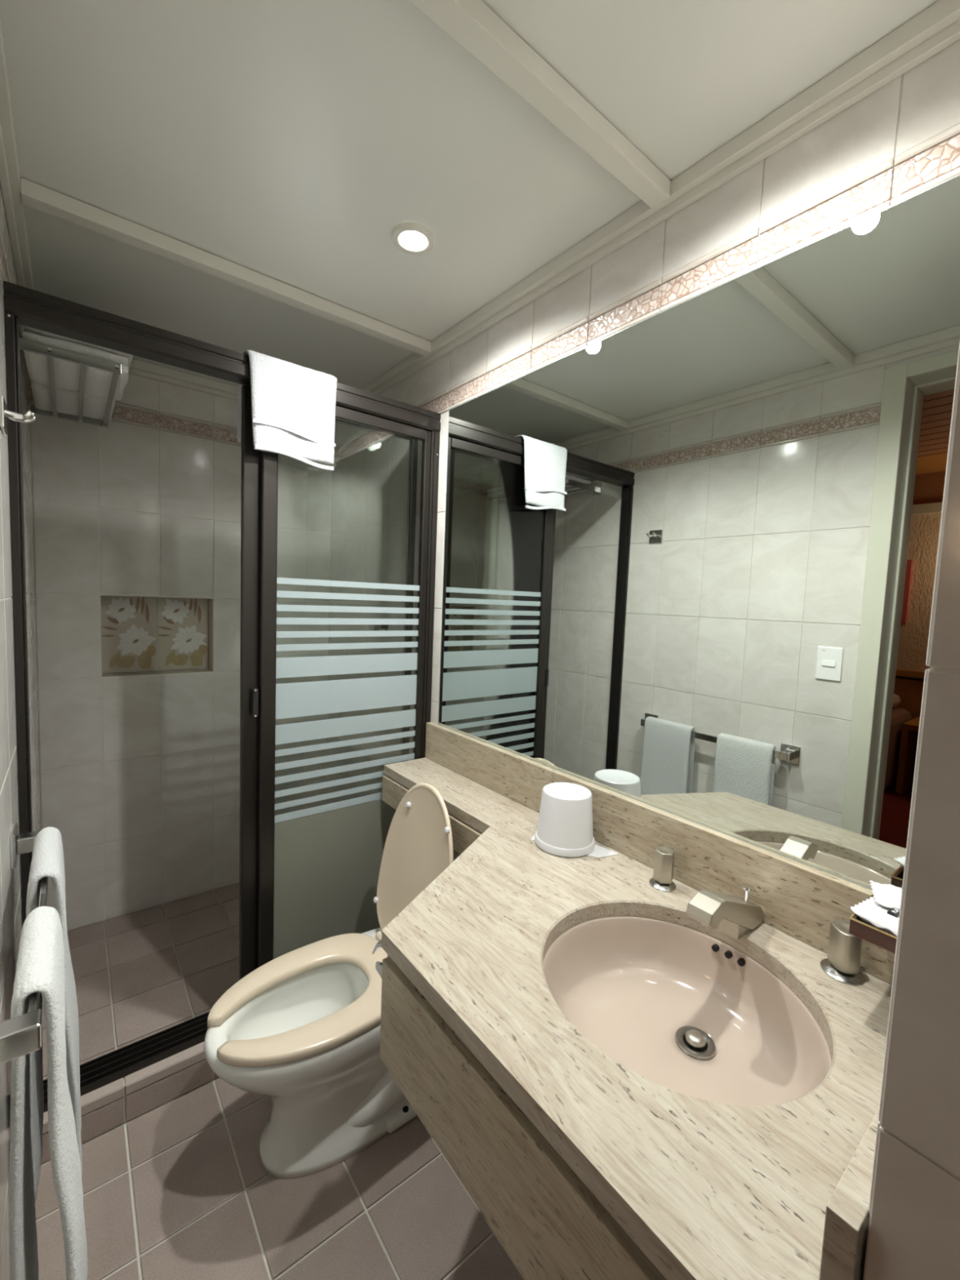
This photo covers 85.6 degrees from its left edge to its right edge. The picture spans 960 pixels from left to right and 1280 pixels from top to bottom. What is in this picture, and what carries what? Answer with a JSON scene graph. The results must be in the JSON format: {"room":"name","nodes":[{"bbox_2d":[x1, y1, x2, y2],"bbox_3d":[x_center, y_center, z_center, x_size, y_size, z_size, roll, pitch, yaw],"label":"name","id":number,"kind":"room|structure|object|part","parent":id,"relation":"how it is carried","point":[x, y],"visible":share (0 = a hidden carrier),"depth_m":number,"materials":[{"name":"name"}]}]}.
{"room":"bathroom","nodes":[
{"label":"bathroom","id":0,"kind":"room"},
{"bbox_2d":[0,182,41,1279],"bbox_3d":[-0.781,0.119,0.731,0.133,2.304,3.288,-1,6,-38],"label":"wall","id":1,"kind":"structure","parent":0,"point":[11,900],"depth_m":1.05,"materials":[{"name":"tile"}]},
{"bbox_3d":[-0.955,-0.814,1.029,0.007,0.012,0.198,-1,6,-38],"label":"border moulding","id":2,"kind":"part","parent":1,"relation":"part of","materials":[{"name":"beige tile"}]},
{"bbox_3d":[-0.957,-0.755,1.033,0.006,0.009,0.198,-1,6,-38],"label":"border moulding","id":3,"kind":"part","parent":1,"relation":"part of","materials":[{"name":"beige tile"}]},
{"bbox_3d":[-1.078,-0.831,1.185,0.007,0.012,0.198,-1,6,-38],"label":"border moulding","id":4,"kind":"part","parent":1,"relation":"part of","materials":[{"name":"beige tile"}]},
{"bbox_2d":[0,18,34,289],"bbox_3d":[-0.608,-0.917,0.609,0.030,0.049,3.057,-1,6,-38],"label":"trim","id":5,"kind":"structure","parent":1,"relation":"attached to","point":[10,179],"depth_m":1.09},
{"bbox_2d":[0,395,36,435],"bbox_3d":[-0.908,-0.437,1.022,0.052,0.059,0.066,-1,6,-38],"label":"robe hook","id":6,"kind":"object","parent":1,"relation":"attached to","point":[29,417],"visible":1,"depth_m":1.01,"materials":[{"name":"silver metal"}]},
{"bbox_3d":[-0.926,-0.436,1.008,0.006,0.059,0.066,-1,6,-38],"label":"plate","id":7,"kind":"part","parent":6,"relation":"part of","materials":[{"name":"silver metal"}]},
{"bbox_3d":[-1.325,-0.864,1.498,0.007,0.012,0.198,-1,6,-38],"label":"border moulding","id":8,"kind":"part","parent":1,"relation":"part of","materials":[{"name":"brown tile"}]},
{"bbox_3d":[-1.328,-0.805,1.502,0.006,0.009,0.198,-1,6,-38],"label":"border moulding","id":9,"kind":"part","parent":1,"relation":"part of","materials":[{"name":"brown tile"}]},
{"bbox_2d":[0,822,48,1064],"bbox_3d":[-0.730,0.437,0.828,0.065,0.068,0.661,-1,6,-38],"label":"towel bar","id":10,"kind":"object","parent":1,"relation":"attached to","point":[21,1035],"visible":0.71,"depth_m":0.60,"materials":[{"name":"silver metal"}]},
{"bbox_3d":[-0.935,0.412,1.042,0.008,0.068,0.068,-1,6,-38],"label":"mounting plate","id":11,"kind":"part","parent":10,"relation":"part of","materials":[{"name":"silver metal"}]},
{"bbox_3d":[-0.712,0.436,0.844,0.008,0.026,0.577,-1,6,-38],"label":"rail","id":12,"kind":"part","parent":10,"relation":"part of","materials":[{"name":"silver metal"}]},
{"bbox_2d":[8,906,87,1279],"bbox_3d":[-0.620,0.754,0.749,0.080,0.680,0.210,-1,6,-38],"label":"bath towel","id":13,"kind":"object","parent":10,"relation":"hanging from","point":[40,966],"visible":0.94,"depth_m":0.68,"materials":[{"name":"fabric"}]},
{"bbox_2d":[26,826,82,1201],"bbox_3d":[-0.824,0.699,1.001,0.079,0.625,0.223,-1,6,-38],"label":"bath towel","id":14,"kind":"object","parent":10,"relation":"hanging from","point":[47,858],"visible":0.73,"depth_m":0.94,"materials":[{"name":"white fabric"}]},
{"bbox_3d":[-1.451,-0.822,1.659,0.006,0.009,0.198,-1,6,-38],"label":"border moulding","id":15,"kind":"part","parent":1,"relation":"part of","materials":[{"name":"brown tile"}]},
{"bbox_2d":[19,337,121,427],"bbox_3d":[-1.240,-0.754,1.568,0.217,0.060,0.654,-1,6,-38],"label":"towel rack","id":16,"kind":"object","parent":1,"relation":"attached to","point":[51,352],"visible":0.76,"depth_m":1.39,"materials":[{"name":"silver metal"}]},
{"bbox_3d":[-1.511,-0.778,1.742,0.006,0.060,0.044,-1,6,-38],"label":"mounting plate","id":17,"kind":"part","parent":16,"relation":"part of","materials":[{"name":"metal"}]},
{"bbox_2d":[31,380,115,422],"bbox_3d":[-1.340,-0.792,1.716,0.210,0.061,0.272,-1,6,-38],"label":"folded towel","id":18,"kind":"object","parent":16,"relation":"on","point":[67,402],"visible":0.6,"depth_m":1.67,"materials":[{"name":"white fabric"}]},
{"bbox_2d":[22,330,128,400],"bbox_3d":[-1.147,-0.766,1.481,0.221,0.061,0.314,-1,6,-38],"label":"folded towel","id":19,"kind":"object","parent":16,"relation":"on","point":[67,374],"visible":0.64,"depth_m":1.43,"materials":[{"name":"white fabric"}]},
{"bbox_2d":[23,325,132,386],"bbox_3d":[-1.167,-0.834,1.516,0.231,0.075,0.451,-1,6,-38],"label":"folded towel","id":20,"kind":"object","parent":19,"relation":"on","point":[129,357],"visible":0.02,"depth_m":1.37,"materials":[{"name":"white fabric"}]},
{"bbox_2d":[30,373,331,931],"bbox_3d":[-1.250,-0.020,2.317,1.112,2.304,0.204,-1,6,-38],"label":"wall","id":21,"kind":"structure","parent":0,"point":[137,518],"depth_m":2.13,"materials":[{"name":"tile"}]},
{"bbox_2d":[105,597,136,624],"bbox_3d":[-1.472,-0.118,2.129,0.109,0.112,0.002,-1,6,-38],"label":"flower","id":22,"kind":"object","parent":21,"relation":"on","point":[118,611],"depth_m":2.13,"materials":[{"name":"white tile"}]},
{"bbox_3d":[-1.363,-0.845,2.015,0.196,0.009,0.006,-1,6,-38],"label":"border moulding","id":23,"kind":"part","parent":21,"relation":"part of","materials":[{"name":"brown tile"}]},
{"bbox_2d":[116,623,155,655],"bbox_3d":[-1.436,0.001,2.171,0.140,0.139,0.002,-1,6,-38],"label":"flower","id":24,"kind":"object","parent":21,"relation":"on","point":[132,639],"depth_m":2.17,"materials":[{"name":"white tile"}]},
{"bbox_3d":[-1.360,-0.904,2.010,0.196,0.012,0.007,-1,6,-38],"label":"border moulding","id":25,"kind":"part","parent":21,"relation":"part of","materials":[{"name":"brown tile"}]},
{"bbox_2d":[160,598,191,624],"bbox_3d":[-1.317,-0.123,2.251,0.118,0.113,0.002,-1,6,-38],"label":"flower","id":26,"kind":"object","parent":21,"relation":"on","point":[173,611],"depth_m":2.25,"materials":[{"name":"white tile"}]},
{"bbox_2d":[128,358,238,400],"bbox_3d":[-1.139,-1.055,2.150,1.105,0.049,0.030,-1,6,-38],"label":"trim","id":27,"kind":"structure","parent":21,"relation":"attached to","point":[140,368],"depth_m":2.09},
{"bbox_3d":[-1.204,-0.908,2.132,0.196,0.012,0.007,-1,6,-38],"label":"border moulding","id":28,"kind":"part","parent":21,"relation":"part of","materials":[{"name":"brown tile"}]},
{"bbox_3d":[-1.207,-0.848,2.137,0.196,0.009,0.006,-1,6,-38],"label":"border moulding","id":29,"kind":"part","parent":21,"relation":"part of","materials":[{"name":"brown tile"}]},
{"bbox_2d":[170,625,207,653],"bbox_3d":[-1.284,-0.002,2.291,0.144,0.129,0.002,-1,6,-38],"label":"flower","id":30,"kind":"object","parent":21,"relation":"on","point":[184,639],"depth_m":2.29,"materials":[{"name":"white tile"}]},
{"bbox_3d":[-1.048,-0.911,2.255,0.197,0.012,0.007,-1,6,-38],"label":"border moulding","id":31,"kind":"part","parent":21,"relation":"part of","materials":[{"name":"brown tile"}]},
{"bbox_3d":[-1.051,-0.852,2.260,0.197,0.009,0.006,-1,6,-38],"label":"border moulding","id":32,"kind":"part","parent":21,"relation":"part of","materials":[{"name":"beige tile"}]},
{"bbox_2d":[35,882,524,1279],"bbox_3d":[-0.343,1.316,1.141,1.420,0.122,3.388,-1,6,-38],"label":"floor","id":33,"kind":"structure","parent":0,"point":[180,1189],"depth_m":1.19,"materials":[{"name":"tile"}]},
{"bbox_2d":[41,1041,218,1163],"bbox_3d":[-0.642,1.162,1.576,1.106,0.104,0.109,-1,6,-38],"label":"curb","id":34,"kind":"object","parent":33,"relation":"on","point":[109,1106],"visible":0.16,"depth_m":1.33,"materials":[{"name":"tile"}]},
{"bbox_2d":[4,280,440,1112],"bbox_3d":[-0.614,0.172,1.515,1.104,1.881,0.086,-1,6,-38],"label":"shower frame","id":35,"kind":"object","parent":34,"relation":"on","point":[24,306],"visible":0.49,"depth_m":1.25,"materials":[{"name":"brown metal"}]},
{"bbox_2d":[237,350,337,470],"bbox_3d":[-0.549,-0.645,1.497,0.252,0.286,0.131,-1,6,-38],"label":"towel","id":36,"kind":"object","parent":35,"relation":"hanging from","point":[293,406],"visible":0.94,"depth_m":1.45,"materials":[{"name":"fabric"}]},
{"bbox_2d":[239,384,417,980],"bbox_3d":[-0.461,0.189,1.656,0.559,1.794,0.052,-1,6,-38],"label":"sliding door","id":37,"kind":"structure","parent":35,"relation":"attached to","point":[250,457],"depth_m":1.51,"materials":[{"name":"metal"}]},
{"bbox_3d":[-0.649,0.179,1.494,0.014,0.080,0.026,-1,6,-38],"label":"pull handle","id":38,"kind":"part","parent":37,"relation":"part of","materials":[{"name":"black metal"}]},
{"bbox_3d":[-0.459,0.185,1.676,0.481,1.725,0.005,-1,6,-38],"label":"glass pane","id":39,"kind":"part","parent":37,"relation":"part of","materials":[{"name":"clear glass"}]},
{"bbox_3d":[-0.424,-0.691,1.610,0.482,0.032,0.022,-1,6,-38],"label":"rail","id":40,"kind":"part","parent":37,"relation":"part of","materials":[{"name":"brown metal"}]},
{"bbox_2d":[257,405,431,968],"bbox_3d":[-0.422,0.189,1.671,0.549,1.794,0.022,-1,6,-38],"label":"sliding door","id":41,"kind":"structure","parent":35,"relation":"attached to","point":[318,873],"depth_m":1.64,"materials":[{"name":"clear glass"}]},
{"bbox_3d":[-0.414,0.187,1.677,0.480,1.725,0.005,-1,6,-38],"label":"glass pane","id":42,"kind":"part","parent":41,"relation":"part of","materials":[{"name":"clear glass"}]},
{"bbox_3d":[-0.380,-0.689,1.611,0.481,0.032,0.022,-1,6,-38],"label":"rail","id":43,"kind":"part","parent":41,"relation":"part of","materials":[{"name":"brown metal"}]},
{"bbox_2d":[204,782,460,1177],"bbox_3d":[-0.289,0.822,1.372,0.788,0.834,0.360,-1,6,-38],"label":"toilet","id":44,"kind":"object","parent":33,"relation":"on","point":[301,1030],"visible":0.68,"depth_m":1.27,"materials":[{"name":"white ceramic"}]},
{"bbox_3d":[-0.414,0.871,1.279,0.446,0.022,0.344,-1,6,-38],"label":"seat","id":45,"kind":"part","parent":44,"relation":"part of","materials":[{"name":"beige plastic"}]},
{"bbox_3d":[-0.337,1.059,1.360,0.690,0.358,0.342,-1,6,-38],"label":"bowl","id":46,"kind":"part","parent":44,"relation":"part of","materials":[{"name":"white ceramic"}]},
{"bbox_3d":[-0.180,0.634,1.438,0.097,0.461,0.340,-1,6,-38],"label":"lid","id":47,"kind":"part","parent":44,"relation":"part of","materials":[{"name":"beige plastic"}]},
{"bbox_3d":[-0.037,0.599,1.547,0.167,0.022,0.360,-1,6,-38],"label":"tank lid","id":48,"kind":"part","parent":44,"relation":"part of","materials":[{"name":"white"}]},
{"bbox_2d":[0,0,938,389],"bbox_3d":[-0.258,-1.001,1.024,1.355,0.080,3.288,-1,6,-38],"label":"ceiling","id":49,"kind":"structure","parent":0,"point":[286,141],"depth_m":0.98,"materials":[{"name":"white paint"}]},
{"bbox_2d":[20,177,431,355],"bbox_3d":[-0.589,-0.987,1.453,1.046,0.034,0.041,-1,6,-38],"label":"trim","id":50,"kind":"structure","parent":49,"relation":"attached to","point":[33,195],"depth_m":1.34,"materials":[{"name":"white wood"}]},
{"bbox_2d":[391,222,435,255],"bbox_3d":[-0.162,-0.969,1.258,0.108,0.012,0.108,-1,6,-38],"label":"recessed light","id":51,"kind":"object","parent":49,"relation":"in","point":[413,237],"visible":1,"depth_m":1.25,"materials":[{"name":"white"}]},
{"bbox_3d":[-0.162,-0.968,1.258,0.062,0.011,0.062,-1,6,-38],"label":"bulb","id":52,"kind":"part","parent":51,"relation":"part of","materials":[{"name":"white glass"}]},
{"bbox_2d":[408,0,671,208],"bbox_3d":[-0.035,-0.912,0.751,1.046,0.034,0.042,-1,6,-38],"label":"trim","id":53,"kind":"structure","parent":49,"relation":"attached to","point":[472,24],"depth_m":0.85,"materials":[{"name":"white wood"}]},
{"bbox_2d":[325,39,959,889],"bbox_3d":[-0.029,0.070,1.757,0.124,2.304,2.604,-1,6,-38],"label":"wall","id":54,"kind":"structure","parent":0,"point":[900,141],"depth_m":1.16,"materials":[{"name":"tile"}]},
{"bbox_3d":[-0.661,-0.850,2.442,0.006,0.009,0.194,-1,6,-38],"label":"border moulding","id":55,"kind":"part","parent":54,"relation":"part of","materials":[{"name":"beige tile"}]},
{"bbox_2d":[328,432,381,466],"bbox_3d":[-0.512,-0.764,2.071,0.228,0.168,0.064,-1,6,-38],"label":"shower head","id":56,"kind":"object","parent":54,"relation":"attached to","point":[376,438],"visible":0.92,"depth_m":2.06},
{"bbox_3d":[-0.494,-0.787,2.083,0.173,0.105,0.018,-1,6,-38],"label":"arm","id":57,"kind":"part","parent":56,"relation":"part of","materials":[{"name":"silver metal"}]},
{"bbox_3d":[-0.539,-0.834,2.288,0.006,0.009,0.198,-1,6,-38],"label":"border moulding","id":58,"kind":"part","parent":54,"relation":"part of","materials":[{"name":"beige tile"}]},
{"bbox_2d":[368,617,388,631],"bbox_3d":[-0.414,-0.058,2.096,0.064,0.060,0.060,-1,6,-38],"label":"shower valve","id":59,"kind":"object","parent":54,"relation":"attached to","point":[371,627],"visible":0.49,"depth_m":2.08,"materials":[{"name":"silver metal"}]},
{"bbox_3d":[-0.417,-0.058,2.094,0.056,0.048,0.048,-1,6,-38],"label":"knob","id":60,"kind":"part","parent":59,"relation":"part of","materials":[{"name":"silver metal"}]},
{"bbox_3d":[-0.416,-0.817,2.131,0.006,0.009,0.198,-1,6,-38],"label":"border moulding","id":61,"kind":"part","parent":54,"relation":"part of","materials":[{"name":"beige tile"}]},
{"bbox_3d":[-0.167,-0.843,1.813,0.007,0.012,0.198,-1,6,-38],"label":"border moulding","id":62,"kind":"part","parent":54,"relation":"part of","materials":[{"name":"beige tile"}]},
{"bbox_3d":[-0.169,-0.783,1.818,0.006,0.009,0.198,-1,6,-38],"label":"border moulding","id":63,"kind":"part","parent":54,"relation":"part of","materials":[{"name":"beige tile"}]},
{"bbox_3d":[-0.045,-0.767,1.662,0.006,0.009,0.198,-1,6,-38],"label":"border moulding","id":64,"kind":"part","parent":54,"relation":"part of","materials":[{"name":"beige tile"}]},
{"bbox_3d":[-0.043,-0.826,1.657,0.007,0.012,0.198,-1,6,-38],"label":"border moulding","id":65,"kind":"part","parent":54,"relation":"part of","materials":[{"name":"beige tile"}]},
{"bbox_3d":[0.078,-0.750,1.505,0.006,0.009,0.198,-1,6,-38],"label":"border moulding","id":66,"kind":"part","parent":54,"relation":"part of","materials":[{"name":"beige tile"}]},
{"bbox_3d":[0.080,-0.809,1.501,0.007,0.012,0.198,-1,6,-38],"label":"border moulding","id":67,"kind":"part","parent":54,"relation":"part of","materials":[{"name":"beige tile"}]},
{"bbox_3d":[0.202,-0.733,1.349,0.006,0.009,0.198,-1,6,-38],"label":"border moulding","id":68,"kind":"part","parent":54,"relation":"part of","materials":[{"name":"beige tile"}]},
{"bbox_3d":[0.204,-0.792,1.344,0.007,0.012,0.198,-1,6,-38],"label":"border moulding","id":69,"kind":"part","parent":54,"relation":"part of","materials":[{"name":"beige tile"}]},
{"bbox_3d":[0.325,-0.716,1.192,0.006,0.009,0.198,-1,6,-38],"label":"border moulding","id":70,"kind":"part","parent":54,"relation":"part of","materials":[{"name":"beige tile"}]},
{"bbox_3d":[0.327,-0.776,1.188,0.007,0.012,0.198,-1,6,-38],"label":"border moulding","id":71,"kind":"part","parent":54,"relation":"part of","materials":[{"name":"beige tile"}]},
{"bbox_2d":[379,721,895,1279],"bbox_3d":[0.030,0.536,1.116,0.598,0.358,1.445,-1,6,-38],"label":"vanity","id":72,"kind":"object","parent":54,"relation":"attached to","point":[582,1166],"depth_m":0.69,"materials":[{"name":"stone"}]},
{"bbox_2d":[372,939,389,978],"bbox_3d":[-0.151,0.576,0.973,0.038,0.088,0.120,4,5,24],"label":"paper holder","id":73,"kind":"object","parent":72,"relation":"attached to","point":[378,964],"visible":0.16,"depth_m":0.92,"materials":[{"name":"silver metal"}]},
{"bbox_3d":[-0.174,0.594,0.923,0.025,0.037,0.006,4,5,24],"label":"arm","id":74,"kind":"part","parent":73,"relation":"part of","materials":[{"name":"silver metal"}]},
{"bbox_2d":[372,939,389,956],"bbox_3d":[-0.151,0.576,0.973,0.038,0.088,0.120,4,5,24],"label":"hood","id":75,"kind":"object","parent":73,"relation":"attached to","point":[378,945],"depth_m":0.92,"materials":[{"name":"metal"}]},
{"bbox_2d":[530,835,618,857],"bbox_3d":[0.206,0.482,1.226,0.217,0.001,0.098,6,6,44],"label":"paper card","id":76,"kind":"object","parent":72,"relation":"on","point":[599,851],"visible":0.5,"depth_m":1.19,"materials":[{"name":"grey paper"}]},
{"bbox_2d":[534,782,595,857],"bbox_3d":[0.202,0.417,1.223,0.141,0.128,0.141,-1,6,-38],"label":"ice bucket","id":77,"kind":"object","parent":76,"relation":"on","point":[565,822],"visible":1,"depth_m":1.17,"materials":[{"name":"grey plastic"}]},
{"bbox_3d":[0.375,0.465,1.059,0.052,0.074,0.052,-1,6,-38],"label":"tap handle","id":78,"kind":"part","parent":72,"relation":"part of","materials":[{"name":"silver metal"}]},
{"bbox_3d":[0.376,0.459,1.059,0.038,0.063,0.040,-1,6,-38],"label":"knob","id":79,"kind":"part","parent":72,"relation":"part of","materials":[{"name":"silver metal"}]},
{"bbox_2d":[542,915,831,1106],"bbox_3d":[0.294,0.609,0.805,0.444,0.122,0.462,-1,6,-38],"label":"sink basin","id":80,"kind":"object","parent":72,"relation":"in","point":[682,1008],"visible":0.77,"depth_m":0.87,"materials":[{"name":"beige"}]},
{"bbox_2d":[685,883,763,939],"bbox_3d":[0.426,0.468,0.895,0.198,0.095,0.042,-1,6,-38],"label":"faucet spout","id":81,"kind":"object","parent":72,"relation":"on","point":[735,916],"visible":1,"depth_m":0.87,"materials":[{"name":"silver metal"}]},
{"bbox_3d":[0.484,0.464,0.941,0.007,0.024,0.007,-1,6,-38],"label":"lift rod","id":82,"kind":"part","parent":81,"relation":"part of","materials":[{"name":"silver metal"}]},
{"bbox_3d":[0.485,0.449,0.939,0.023,0.009,0.023,-1,6,-38],"label":"lift knob","id":83,"kind":"part","parent":81,"relation":"part of","materials":[{"name":"silver metal"}]},
{"bbox_3d":[0.576,0.490,0.821,0.059,0.074,0.059,-1,6,-38],"label":"tap handle","id":84,"kind":"part","parent":72,"relation":"part of","materials":[{"name":"silver metal"}]},
{"bbox_3d":[0.577,0.485,0.820,0.035,0.063,0.043,2,4,1],"label":"knob","id":85,"kind":"part","parent":72,"relation":"part of","materials":[{"name":"silver metal"}]},
{"bbox_2d":[848,893,897,953],"bbox_3d":[0.602,0.398,0.711,0.142,0.023,0.124,-1,6,-38],"label":"tray","id":86,"kind":"object","parent":72,"relation":"on","point":[863,930],"visible":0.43,"depth_m":0.70,"materials":[{"name":"brown paint"}]},
{"bbox_2d":[850,895,899,936],"bbox_3d":[0.578,0.385,0.702,0.076,0.028,0.108,0,5,-30],"label":"packet","id":87,"kind":"object","parent":86,"relation":"on","point":[869,911],"visible":0.35,"depth_m":0.71,"materials":[{"name":"grey paper"}]},
{"bbox_2d":[887,907,899,917],"bbox_3d":[0.568,0.372,0.709,0.020,0.004,0.011,0,5,-30],"label":"print","id":88,"kind":"object","parent":87,"relation":"on","point":[891,913],"depth_m":0.71,"materials":[{"name":"grey paper"}]},
{"bbox_2d":[869,880,902,909],"bbox_3d":[0.615,0.368,0.730,0.102,0.028,0.070,5,5,32],"label":"packet","id":89,"kind":"object","parent":86,"relation":"on","point":[887,895],"visible":0.36,"depth_m":0.74,"materials":[{"name":"grey paper"}]},
{"bbox_2d":[425,721,895,984],"bbox_3d":[0.255,0.415,1.294,0.021,0.126,1.424,-1,6,-38],"label":"backsplash","id":90,"kind":"structure","parent":54,"relation":"attached to","point":[800,900],"depth_m":1.05,"materials":[{"name":"stone"}]},
{"bbox_2d":[361,0,959,395],"bbox_3d":[0.025,-0.964,1.543,0.030,0.049,2.370,-1,6,-38],"label":"trim","id":91,"kind":"structure","parent":54,"relation":"attached to","point":[937,27],"depth_m":0.96,"materials":[{"name":"white wood"}]},
{"bbox_2d":[438,173,959,889],"bbox_3d":[0.306,-0.178,1.229,0.002,1.068,1.396,-1,6,-38],"label":"wall mirror","id":92,"kind":"object","parent":54,"relation":"attached to","point":[691,549],"visible":1,"depth_m":0.99,"materials":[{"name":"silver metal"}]},
{"bbox_3d":[0.449,-0.700,1.036,0.006,0.009,0.198,-1,6,-38],"label":"border moulding","id":93,"kind":"part","parent":54,"relation":"part of","materials":[{"name":"beige tile"}]},
{"bbox_3d":[0.451,-0.759,1.031,0.007,0.012,0.198,-1,6,-38],"label":"border moulding","id":94,"kind":"part","parent":54,"relation":"part of","materials":[{"name":"beige tile"}]},
{"bbox_3d":[0.572,-0.683,0.880,0.006,0.009,0.198,-1,6,-38],"label":"border moulding","id":95,"kind":"part","parent":54,"relation":"part of","materials":[{"name":"beige tile"}]},
{"bbox_3d":[0.574,-0.742,0.875,0.007,0.012,0.198,-1,6,-38],"label":"border moulding","id":96,"kind":"part","parent":54,"relation":"part of","materials":[{"name":"beige tile"}]},
{"bbox_3d":[0.696,-0.666,0.723,0.006,0.009,0.198,-1,6,-38],"label":"border moulding","id":97,"kind":"part","parent":54,"relation":"part of","materials":[{"name":"beige tile"}]},
{"bbox_3d":[0.698,-0.725,0.718,0.007,0.012,0.198,-1,6,-38],"label":"border moulding","id":98,"kind":"part","parent":54,"relation":"part of","materials":[{"name":"beige tile"}]},
{"bbox_2d":[862,341,959,1279],"bbox_3d":[0.722,0.213,0.265,0.559,2.304,0.687,-1,6,-38],"label":"wall","id":99,"kind":"structure","parent":0,"point":[913,1233],"depth_m":0.35,"materials":[{"name":"paint"}]}
]}

